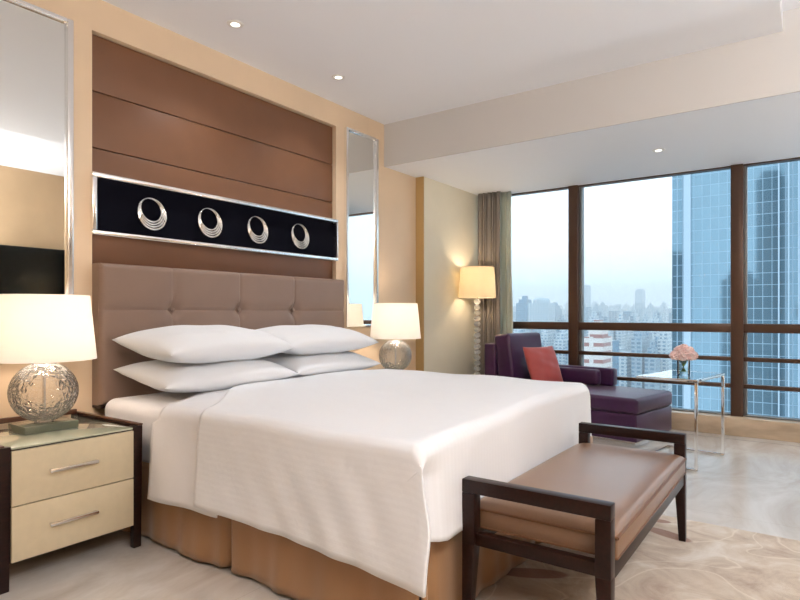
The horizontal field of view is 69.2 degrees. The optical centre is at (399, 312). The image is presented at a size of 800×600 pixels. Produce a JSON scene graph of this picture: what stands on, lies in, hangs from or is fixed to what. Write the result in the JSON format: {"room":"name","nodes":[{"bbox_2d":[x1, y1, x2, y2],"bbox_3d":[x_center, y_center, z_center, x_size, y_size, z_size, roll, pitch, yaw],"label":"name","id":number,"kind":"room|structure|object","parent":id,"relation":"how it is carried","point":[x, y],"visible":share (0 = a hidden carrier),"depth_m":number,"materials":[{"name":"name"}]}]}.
{"room":"hotel room","nodes":[
{"label":"hotel room","id":0,"kind":"room"},
{"bbox_2d":[0,0,415,424],"bbox_3d":[-1.492,-0.440,3.691,0.300,3.080,8.100,0,0,35],"label":"wall","id":1,"kind":"structure","parent":0,"point":[397,190],"depth_m":3.71,"materials":[{"name":"paint"}]},
{"bbox_2d":[0,0,73,294],"bbox_3d":[-1.961,-0.710,2.736,0.034,1.660,0.800,0,0,35],"label":"wall mirror","id":2,"kind":"object","parent":1,"relation":"attached to","point":[37,43],"visible":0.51,"depth_m":2.92,"materials":[{"name":"silver metal"}]},
{"bbox_2d":[92,34,331,278],"bbox_3d":[-1.143,-0.908,4.005,0.024,1.265,1.989,0,0,35],"label":"wall panel","id":3,"kind":"object","parent":1,"relation":"attached to","point":[152,110],"visible":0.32,"depth_m":3.76,"materials":[{"name":"brown wood"}]},
{"bbox_2d":[90,171,337,260],"bbox_3d":[-1.110,-0.598,3.973,0.063,0.340,2.002,0,0,35],"label":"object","id":4,"kind":"object","parent":1,"relation":"attached to","point":[114,200],"visible":0.96,"depth_m":3.72,"materials":[{"name":"black fabric"}]},
{"bbox_2d":[137,198,166,230],"bbox_3d":[-1.472,-0.583,3.432,0.060,0.195,0.186,0,0,35],"label":"necklace","id":5,"kind":"object","parent":4,"relation":"hanging from","point":[147,223],"visible":1,"depth_m":3.42,"materials":[{"name":"silver metal"}]},
{"bbox_2d":[198,208,221,237],"bbox_3d":[-1.238,-0.583,3.762,0.060,0.195,0.186,0,0,35],"label":"necklace","id":6,"kind":"object","parent":4,"relation":"hanging from","point":[202,227],"visible":1,"depth_m":3.75,"materials":[{"name":"silver metal"}]},
{"bbox_2d":[247,216,267,243],"bbox_3d":[-1.009,-0.583,4.086,0.060,0.195,0.186,0,0,35],"label":"necklace","id":7,"kind":"object","parent":4,"relation":"hanging from","point":[252,235],"visible":1,"depth_m":4.08,"materials":[{"name":"silver metal"}]},
{"bbox_2d":[291,224,308,248],"bbox_3d":[-0.769,-0.583,4.426,0.060,0.195,0.186,0,0,35],"label":"necklace","id":8,"kind":"object","parent":4,"relation":"hanging from","point":[296,242],"visible":1,"depth_m":4.42,"materials":[{"name":"silver metal"}]},
{"bbox_2d":[92,263,343,408],"bbox_3d":[-1.086,0.121,3.972,0.153,0.787,2.005,0,0,35],"label":"headboard","id":9,"kind":"object","parent":1,"relation":"attached to","point":[126,299],"visible":0.56,"depth_m":3.50,"materials":[{"name":"beige leather"}]},
{"bbox_2d":[344,127,378,326],"bbox_3d":[-0.332,-0.720,5.038,0.034,1.680,0.440,0,0,35],"label":"wall mirror","id":10,"kind":"object","parent":1,"relation":"attached to","point":[361,150],"visible":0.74,"depth_m":5.03,"materials":[{"name":"silver metal"}]},
{"bbox_2d":[0,429,799,599],"bbox_3d":[0.671,1.175,2.159,5.600,0.150,8.100,0,0,35],"label":"floor","id":11,"kind":"structure","parent":0,"point":[755,486],"depth_m":2.73,"materials":[{"name":"beige stone"}]},
{"bbox_2d":[0,409,142,594],"bbox_3d":[-1.621,0.802,2.660,0.628,0.595,0.598,0,0,35],"label":"nightstand","id":12,"kind":"object","parent":11,"relation":"on","point":[61,488],"visible":0.99,"depth_m":2.47,"materials":[{"name":"brown wood"}]},
{"bbox_2d":[0,294,96,434],"bbox_3d":[-1.639,0.226,2.670,0.434,0.615,0.434,0,0,43],"label":"table lamp","id":13,"kind":"object","parent":12,"relation":"on","point":[43,331],"visible":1,"depth_m":2.55,"materials":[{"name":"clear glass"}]},
{"bbox_2d":[105,377,592,599],"bbox_3d":[-0.226,0.771,3.236,2.073,0.631,1.906,0,0,35],"label":"bed","id":14,"kind":"object","parent":11,"relation":"on","point":[294,570],"visible":0.19,"depth_m":2.33,"materials":[{"name":"fabric"}]},
{"bbox_2d":[147,388,229,517],"bbox_3d":[-0.450,0.635,3.388,0.650,0.462,1.993,0,0,35],"label":"sheet","id":15,"kind":"object","parent":14,"relation":"on","point":[173,445],"visible":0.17,"depth_m":2.61,"materials":[{"name":"white fabric"}]},
{"bbox_2d":[113,358,297,392],"bbox_3d":[-1.073,0.336,3.296,0.516,0.183,0.860,0,0,37],"label":"pillow","id":16,"kind":"object","parent":14,"relation":"on","point":[160,375],"visible":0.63,"depth_m":3.06,"materials":[{"name":"white fabric"}]},
{"bbox_2d":[112,325,293,363],"bbox_3d":[-1.091,0.175,3.321,0.516,0.215,0.860,0,0,33],"label":"pillow","id":17,"kind":"object","parent":16,"relation":"on","point":[198,344],"visible":0.94,"depth_m":3.09,"materials":[{"name":"white fabric"}]},
{"bbox_2d":[259,351,380,376],"bbox_3d":[-0.590,0.335,3.995,0.516,0.181,0.860,0,0,33],"label":"pillow","id":18,"kind":"object","parent":14,"relation":"on","point":[304,365],"visible":0.53,"depth_m":3.75,"materials":[{"name":"white fabric"}]},
{"bbox_2d":[256,324,377,354],"bbox_3d":[-0.614,0.181,4.013,0.516,0.199,0.860,0,0,36],"label":"pillow","id":19,"kind":"object","parent":18,"relation":"on","point":[309,339],"visible":0.84,"depth_m":3.82,"materials":[{"name":"white fabric"}]},
{"bbox_2d":[193,369,591,597],"bbox_3d":[0.010,0.622,3.035,1.591,0.475,2.036,0,0,35],"label":"duvet","id":20,"kind":"object","parent":14,"relation":"on","point":[365,470],"visible":0.94,"depth_m":2.21,"materials":[{"name":"fabric"}]},
{"bbox_2d":[459,266,495,374],"bbox_3d":[0.823,0.307,6.181,0.396,1.585,0.396,0,0,35],"label":"floor lamp","id":21,"kind":"object","parent":11,"relation":"on","point":[477,282],"visible":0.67,"depth_m":6.04,"materials":[{"name":"beige fabric"}]},
{"bbox_2d":[485,332,671,447],"bbox_3d":[1.639,0.649,5.479,0.750,0.903,1.540,0,0,-44],"label":"chaise longue","id":22,"kind":"object","parent":11,"relation":"on","point":[611,404],"visible":0.52,"depth_m":5.16,"materials":[{"name":"purple fabric"}]},
{"bbox_2d":[494,332,541,379],"bbox_3d":[1.208,0.440,5.826,0.585,0.486,0.243,0,0,-44],"label":"cushion","id":23,"kind":"object","parent":22,"relation":"on","point":[509,357],"depth_m":5.65,"materials":[{"name":"purple fabric"}]},
{"bbox_2d":[523,346,562,381],"bbox_3d":[1.381,0.510,5.594,0.402,0.371,0.198,0,0,-32],"label":"cushion","id":24,"kind":"object","parent":22,"relation":"on","point":[542,362],"visible":0.8,"depth_m":5.52,"materials":[{"name":"red fabric"}]},
{"bbox_2d":[559,367,600,384],"bbox_3d":[1.685,0.615,5.727,0.102,0.150,0.610,0,0,-44],"label":"cushion","id":25,"kind":"object","parent":22,"relation":"on","point":[585,375],"depth_m":5.60,"materials":[{"name":"purple fabric"}]},
{"bbox_2d":[584,384,671,414],"bbox_3d":[1.691,0.760,5.426,0.750,0.131,1.390,0,0,-44],"label":"seat cushion","id":26,"kind":"object","parent":22,"relation":"on","point":[605,399],"depth_m":4.91,"materials":[{"name":"purple fabric"}]},
{"bbox_2d":[475,515,799,599],"bbox_3d":[1.238,1.094,1.402,3.000,0.012,3.020,0,0,35],"label":"rug","id":27,"kind":"object","parent":11,"relation":"on","point":[714,562],"visible":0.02,"depth_m":2.42,"materials":[{"name":"carpet"}]},
{"bbox_2d":[462,422,686,599],"bbox_3d":[0.798,0.832,2.394,0.516,0.513,1.290,0,0,35],"label":"bench","id":28,"kind":"object","parent":27,"relation":"on","point":[602,501],"visible":1,"depth_m":2.00,"materials":[{"name":"brown leather"}]},
{"bbox_2d":[636,370,724,472],"bbox_3d":[2.121,0.781,4.371,0.420,0.637,0.650,0,0,44],"label":"side table","id":29,"kind":"object","parent":11,"relation":"on","point":[695,377],"visible":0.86,"depth_m":4.31,"materials":[{"name":"clear glass"}]},
{"bbox_2d":[677,360,689,375],"bbox_3d":[2.118,0.408,4.333,0.090,0.110,0.090,0,0,35],"label":"vase","id":30,"kind":"object","parent":29,"relation":"on","point":[678,366],"visible":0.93,"depth_m":4.33,"materials":[{"name":"clear glass"}]},
{"bbox_2d":[669,344,697,371],"bbox_3d":[2.118,0.334,4.337,0.202,0.213,0.197,0,0,6],"label":"flower bouquet","id":31,"kind":"object","parent":30,"relation":"in","point":[683,353],"visible":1,"depth_m":4.29,"materials":[{"name":"pink plant"}]},
{"bbox_2d":[672,410,799,442],"bbox_3d":[2.983,1.018,5.338,5.100,0.165,0.240,0,0,35],"label":"wall","id":32,"kind":"structure","parent":11,"relation":"on","point":[751,427],"depth_m":5.16,"materials":[{"name":"beige stone"}]},
{"bbox_2d":[689,434,799,446],"bbox_3d":[2.823,1.100,5.112,5.100,0.004,0.006,0,0,35],"label":"trim","id":33,"kind":"structure","parent":32,"relation":"attached to","point":[689,434],"depth_m":5.00,"materials":[{"name":"grey"}]},
{"bbox_3d":[-0.023,0.803,4.916,0.628,0.595,0.598,0,0,35],"label":"nightstand","id":34,"kind":"object","parent":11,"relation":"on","visible":0},
{"bbox_2d":[370,303,420,369],"bbox_3d":[-0.039,0.226,4.929,0.434,0.615,0.434,0,0,28],"label":"table lamp","id":35,"kind":"object","parent":34,"relation":"on","point":[395,321],"visible":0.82,"depth_m":4.77,"materials":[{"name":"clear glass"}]},
{"bbox_2d":[102,0,799,124],"bbox_3d":[0.112,-1.965,1.370,5.600,0.470,6.165,0,0,35],"label":"ceiling","id":36,"kind":"structure","parent":0,"point":[399,60],"depth_m":3.63,"materials":[{"name":"white paint"}]},
{"bbox_2d":[227,20,243,28],"bbox_3d":[-0.986,-1.727,3.471,0.100,0.006,0.100,0,0,35],"label":"recessed light","id":37,"kind":"object","parent":36,"relation":"in","point":[236,24],"visible":1,"depth_m":3.47,"materials":[{"name":"white plastic"}]},
{"bbox_2d":[332,74,344,79],"bbox_3d":[-0.451,-1.727,4.251,0.100,0.006,0.100,0,0,35],"label":"recessed light","id":38,"kind":"object","parent":36,"relation":"in","point":[336,76],"visible":1,"depth_m":4.25,"materials":[{"name":"white plastic"}]},
{"bbox_2d":[424,177,477,374],"bbox_3d":[0.546,-0.122,6.231,0.090,2.444,1.198,0,0,35],"label":"wall","id":39,"kind":"structure","parent":0,"point":[450,213],"depth_m":6.10,"materials":[{"name":"paint"}]},
{"bbox_2d":[416,176,423,370],"bbox_3d":[0.197,-0.122,5.737,0.091,2.444,0.013,0,0,35],"label":"trim","id":40,"kind":"structure","parent":39,"relation":"attached to","point":[419,180],"depth_m":5.73,"materials":[{"name":"brown"}]},
{"bbox_2d":[384,8,799,194],"bbox_3d":[2.452,-1.772,4.675,5.600,0.856,1.935,0,0,35],"label":"soffit","id":41,"kind":"structure","parent":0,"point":[764,129],"depth_m":4.47,"materials":[{"name":"white paint"}]},
{"bbox_2d":[478,191,499,374],"bbox_3d":[0.995,-0.125,6.481,0.286,2.430,0.082,0,0,35],"label":"curtain","id":42,"kind":"object","parent":41,"relation":"hanging from","point":[488,203],"visible":0.57,"depth_m":6.45,"materials":[{"name":"brown fabric"}]},
{"bbox_2d":[500,191,512,333],"bbox_3d":[1.152,-0.205,6.446,0.230,2.270,0.049,0,0,35],"label":"sheer curtain","id":43,"kind":"object","parent":41,"relation":"hanging from","point":[506,299],"visible":0.44,"depth_m":6.42,"materials":[{"name":"beige fabric"}]},
{"bbox_2d":[652,148,664,151],"bbox_3d":[2.132,-1.341,4.783,0.100,0.006,0.100,0,0,35],"label":"recessed light","id":44,"kind":"object","parent":41,"relation":"attached to","point":[659,149],"visible":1,"depth_m":4.78,"materials":[{"name":"white plastic"}]},
{"bbox_3d":[2.994,-0.204,5.354,5.100,2.279,0.200,0,0,35],"label":"wall","id":45,"kind":"structure","parent":0,"visible":0},
{"bbox_2d":[511,157,799,420],"bbox_3d":[3.021,-0.204,5.348,4.850,2.279,0.140,0,0,35],"label":"window","id":46,"kind":"structure","parent":45,"relation":"in","point":[739,327],"depth_m":5.35,"materials":[{"name":"brown metal"}]},
{"label":"outside","id":47,"kind":"structure","parent":0,"visible":0},
{"bbox_3d":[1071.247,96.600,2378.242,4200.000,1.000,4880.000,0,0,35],"label":"ground","id":48,"kind":"structure","parent":47,"visible":0},
{"bbox_2d":[513,312,515,331],"bbox_3d":[221.501,47.115,1095.815,16.041,97.971,17.902,0,0,35],"label":"tower block","id":49,"kind":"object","parent":48,"relation":"on","point":[514,313],"visible":0.07,"depth_m":1089.38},
{"bbox_2d":[513,329,526,332],"bbox_3d":[153.150,54.028,735.602,11.053,84.143,24.365,0,0,35],"label":"tower block","id":50,"kind":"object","parent":48,"relation":"on","point":[516,330],"visible":0.17,"depth_m":729.06,"materials":[{"name":"grey concrete"}]},
{"bbox_2d":[516,296,530,321],"bbox_3d":[209.792,33.771,972.594,19.434,124.658,30.000,0,0,35],"label":"tower block","id":51,"kind":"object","parent":48,"relation":"on","point":[522,306],"visible":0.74,"depth_m":961.38,"materials":[{"name":"concrete"}]},
{"bbox_2d":[532,329,541,335],"bbox_3d":[191.857,59.299,808.956,7.566,73.602,21.569,0,0,35],"label":"tower block","id":52,"kind":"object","parent":48,"relation":"on","point":[539,331],"visible":0.21,"depth_m":801.89,"materials":[{"name":"grey concrete"}]},
{"bbox_2d":[528,297,554,321],"bbox_3d":[220.606,35.865,903.673,32.234,120.470,30.000,0,0,35],"label":"tower block","id":53,"kind":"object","parent":48,"relation":"on","point":[541,309],"visible":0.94,"depth_m":892.61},
{"bbox_2d":[541,329,555,346],"bbox_3d":[171.822,57.126,677.648,11.740,77.948,25.340,0,0,35],"label":"tower block","id":54,"kind":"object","parent":48,"relation":"on","point":[547,338],"visible":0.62,"depth_m":671.31,"materials":[{"name":"grey concrete"}]},
{"bbox_2d":[542,329,555,337],"bbox_3d":[187.944,55.934,731.140,8.615,80.332,28.056,0,0,35],"label":"tower block","id":55,"kind":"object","parent":48,"relation":"on","point":[552,331],"visible":0.02,"depth_m":727.46,"materials":[{"name":"grey concrete"}]},
{"bbox_2d":[553,302,561,321],"bbox_3d":[280.251,38.488,1045.235,12.878,115.224,30.000,0,0,35],"label":"tower block","id":56,"kind":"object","parent":48,"relation":"on","point":[558,312],"visible":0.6,"depth_m":1039.50,"materials":[{"name":"grey concrete"}]},
{"bbox_2d":[554,330,567,364],"bbox_3d":[168.262,55.850,600.210,11.057,80.500,20.109,0,0,35],"label":"tower block","id":57,"kind":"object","parent":48,"relation":"on","point":[561,342],"visible":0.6,"depth_m":592.43,"materials":[{"name":"white concrete"}]},
{"bbox_2d":[557,315,565,321],"bbox_3d":[261.788,50.076,937.825,12.203,92.048,25.787,0,0,35],"label":"tower block","id":58,"kind":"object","parent":48,"relation":"on","point":[561,319],"visible":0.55,"depth_m":932.82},
{"bbox_2d":[565,346,567,364],"bbox_3d":[170.737,58.370,573.949,7.478,75.459,19.833,0,0,35],"label":"tower block","id":59,"kind":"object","parent":48,"relation":"on","point":[566,347],"visible":0.07,"depth_m":567.38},
{"bbox_2d":[584,285,590,306],"bbox_3d":[745.746,-7.525,2326.895,19.869,207.251,60.000,0,0,35],"label":"skyscraper","id":60,"kind":"structure","parent":48,"relation":"on","point":[587,288],"depth_m":2311.86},
{"bbox_2d":[584,307,590,320],"bbox_3d":[329.752,42.858,1033.499,15.738,106.484,18.177,0,0,35],"label":"tower block","id":61,"kind":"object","parent":48,"relation":"on","point":[587,310],"visible":0.21,"depth_m":1024.38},
{"bbox_2d":[587,311,598,335],"bbox_3d":[231.461,46.889,691.466,7.548,98.421,28.253,0,0,35],"label":"tower block","id":62,"kind":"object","parent":48,"relation":"on","point":[594,316],"visible":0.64,"depth_m":684.89,"materials":[{"name":"grey concrete"}]},
{"bbox_2d":[591,304,601,315],"bbox_3d":[463.044,37.805,1367.121,19.292,116.589,19.057,0,0,35],"label":"tower block","id":63,"kind":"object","parent":48,"relation":"on","point":[596,308],"visible":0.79,"depth_m":1362.40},
{"bbox_2d":[584,320,611,367],"bbox_3d":[145.764,50.664,426.116,13.518,90.873,24.000,0,0,35],"label":"tower block","id":64,"kind":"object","parent":48,"relation":"on","point":[596,340],"visible":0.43,"depth_m":417.95,"materials":[{"name":"white concrete"}]},
{"bbox_2d":[597,312,604,321],"bbox_3d":[249.812,47.179,726.496,6.473,97.842,25.269,0,0,35],"label":"tower block","id":65,"kind":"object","parent":48,"relation":"on","point":[598,313],"visible":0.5,"depth_m":723.39,"materials":[{"name":"grey concrete"}]},
{"bbox_2d":[598,306,604,320],"bbox_3d":[536.497,38.683,1558.140,20.266,114.833,28.637,0,0,35],"label":"tower block","id":66,"kind":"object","parent":48,"relation":"on","point":[603,311],"visible":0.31,"depth_m":1552.11,"materials":[{"name":"grey concrete"}]},
{"bbox_2d":[599,302,605,309],"bbox_3d":[663.686,29.425,1897.926,18.092,133.351,16.652,0,0,35],"label":"tower block","id":67,"kind":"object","parent":48,"relation":"on","point":[602,304],"visible":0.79,"depth_m":1891.50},
{"bbox_2d":[608,330,615,339],"bbox_3d":[236.788,57.136,654.731,9.038,77.929,25.478,0,0,35],"label":"tower block","id":68,"kind":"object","parent":48,"relation":"on","point":[612,333],"visible":0.02,"depth_m":647.65,"materials":[{"name":"grey concrete"}]},
{"bbox_2d":[608,311,619,321],"bbox_3d":[386.959,46.200,1048.380,13.931,99.800,23.979,0,0,35],"label":"tower block","id":69,"kind":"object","parent":48,"relation":"on","point":[613,316],"visible":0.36,"depth_m":1039.24,"materials":[{"name":"grey concrete"}]},
{"bbox_2d":[612,340,618,385],"bbox_3d":[170.472,59.136,467.436,6.190,73.928,20.000,0,0,35],"label":"tower block","id":70,"kind":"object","parent":48,"relation":"on","point":[615,343],"visible":0.14,"depth_m":468.08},
{"bbox_2d":[615,304,621,310],"bbox_3d":[645.251,34.962,1712.773,12.232,122.276,20.355,0,0,35],"label":"tower block","id":71,"kind":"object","parent":48,"relation":"on","point":[617,306],"visible":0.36,"depth_m":1706.33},
{"bbox_2d":[616,314,625,347],"bbox_3d":[249.484,48.608,655.710,6.362,94.985,18.222,0,0,35],"label":"tower block","id":72,"kind":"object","parent":48,"relation":"on","point":[620,335],"visible":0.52,"depth_m":650.02,"materials":[{"name":"grey concrete"}]},
{"bbox_2d":[619,351,630,386],"bbox_3d":[208.909,66.290,539.369,10.116,59.621,24.030,0,0,35],"label":"tower block","id":73,"kind":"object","parent":48,"relation":"on","point":[624,362],"visible":0.36,"depth_m":529.37,"materials":[{"name":"white concrete"}]},
{"bbox_2d":[622,303,629,308],"bbox_3d":[945.242,28.191,2424.390,26.948,135.818,28.195,0,0,35],"label":"tower block","id":74,"kind":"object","parent":48,"relation":"on","point":[625,306],"visible":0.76,"depth_m":2416.31,"materials":[{"name":"grey concrete"}]},
{"bbox_2d":[623,311,631,320],"bbox_3d":[400.648,46.567,1018.804,12.394,99.066,17.354,0,0,35],"label":"tower block","id":75,"kind":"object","parent":48,"relation":"on","point":[626,314],"visible":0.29,"depth_m":1011.95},
{"bbox_2d":[625,320,633,351],"bbox_3d":[267.965,52.148,684.606,8.424,87.904,26.441,0,0,35],"label":"tower block","id":76,"kind":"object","parent":48,"relation":"on","point":[629,334],"visible":0.21,"depth_m":677.41,"materials":[{"name":"grey concrete"}]},
{"bbox_2d":[629,316,636,331],"bbox_3d":[298.210,50.037,744.053,10.460,92.126,22.427,0,0,35],"label":"tower block","id":77,"kind":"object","parent":48,"relation":"on","point":[632,318],"visible":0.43,"depth_m":740.36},
{"bbox_2d":[629,309,638,322],"bbox_3d":[393.198,44.780,974.061,11.109,102.640,25.814,0,0,35],"label":"tower block","id":78,"kind":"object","parent":48,"relation":"on","point":[633,313],"visible":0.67,"depth_m":969.39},
{"bbox_2d":[636,309,641,322],"bbox_3d":[503.017,43.647,1228.231,15.401,104.905,18.732,0,0,35],"label":"tower block","id":79,"kind":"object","parent":48,"relation":"on","point":[639,311],"visible":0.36,"depth_m":1218.27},
{"bbox_2d":[631,331,647,388],"bbox_3d":[215.393,53.356,521.289,9.084,85.488,21.768,0,0,35],"label":"tower block","id":80,"kind":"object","parent":48,"relation":"on","point":[639,343],"visible":0.57,"depth_m":513.46,"materials":[{"name":"concrete"}]},
{"bbox_2d":[635,289,644,302],"bbox_3d":[1031.895,-2.992,2491.875,28.260,198.184,60.000,0,0,35],"label":"skyscraper","id":81,"kind":"structure","parent":48,"relation":"on","point":[639,293],"depth_m":2469.99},
{"bbox_2d":[635,303,644,314],"bbox_3d":[701.169,33.876,1695.156,20.259,124.448,26.503,0,0,35],"label":"tower block","id":82,"kind":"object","parent":48,"relation":"on","point":[637,305],"visible":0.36,"depth_m":1686.45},
{"bbox_2d":[640,313,651,332],"bbox_3d":[323.465,48.110,761.625,10.054,95.980,21.886,0,0,35],"label":"tower block","id":83,"kind":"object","parent":48,"relation":"on","point":[645,319],"visible":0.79,"depth_m":756.44,"materials":[{"name":"grey concrete"}]},
{"bbox_2d":[645,306,652,322],"bbox_3d":[559.293,40.651,1304.449,11.876,110.897,21.178,0,0,35],"label":"tower block","id":84,"kind":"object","parent":48,"relation":"on","point":[648,310],"visible":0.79,"depth_m":1300.01,"materials":[{"name":"grey concrete"}]},
{"bbox_2d":[645,331,654,346],"bbox_3d":[232.237,54.470,546.065,9.556,83.259,22.966,0,0,35],"label":"tower block","id":85,"kind":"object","parent":48,"relation":"on","point":[648,335],"visible":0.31,"depth_m":539.15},
{"bbox_2d":[645,340,659,389],"bbox_3d":[221.322,60.158,508.486,9.025,71.885,17.605,0,0,35],"label":"tower block","id":86,"kind":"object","parent":48,"relation":"on","point":[652,365],"visible":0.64,"depth_m":502.55,"materials":[{"name":"concrete"}]},
{"bbox_2d":[651,313,659,338],"bbox_3d":[287.215,47.862,651.066,5.339,96.475,18.583,0,0,35],"label":"tower block","id":87,"kind":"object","parent":48,"relation":"on","point":[655,319],"visible":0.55,"depth_m":645.60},
{"bbox_2d":[657,312,662,331],"bbox_3d":[301.184,47.659,674.729,6.320,96.883,19.935,0,0,35],"label":"tower block","id":88,"kind":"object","parent":48,"relation":"on","point":[658,313],"visible":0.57,"depth_m":671.97,"materials":[{"name":"grey concrete"}]},
{"bbox_2d":[660,301,666,313],"bbox_3d":[785.432,30.500,1727.042,14.031,131.199,22.309,0,0,35],"label":"tower block","id":89,"kind":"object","parent":48,"relation":"on","point":[663,304],"visible":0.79,"depth_m":1720.13,"materials":[{"name":"grey concrete"}]},
{"bbox_2d":[657,331,671,406],"bbox_3d":[240.927,53.737,526.263,8.886,84.725,24.308,0,0,35],"label":"tower block","id":90,"kind":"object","parent":48,"relation":"on","point":[664,344],"visible":0.52,"depth_m":516.98,"materials":[{"name":"white concrete"}]},
{"bbox_2d":[662,306,668,322],"bbox_3d":[498.404,41.633,1089.303,7.835,108.934,22.211,0,0,35],"label":"tower block","id":91,"kind":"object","parent":48,"relation":"on","point":[665,315],"visible":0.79,"depth_m":1081.96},
{"bbox_2d":[669,313,671,322],"bbox_3d":[514.756,47.998,1110.003,9.281,96.204,20.772,0,0,35],"label":"tower block","id":92,"kind":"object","parent":48,"relation":"on","point":[670,314],"visible":0.14,"depth_m":1099.81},
{"bbox_2d":[672,161,799,417],"bbox_3d":[68.086,11.100,104.279,30.425,170.000,31.100,0,0,35],"label":"glass tower","id":93,"kind":"structure","parent":48,"relation":"on","point":[701,202],"depth_m":96.12,"materials":[{"name":"blue glass"}]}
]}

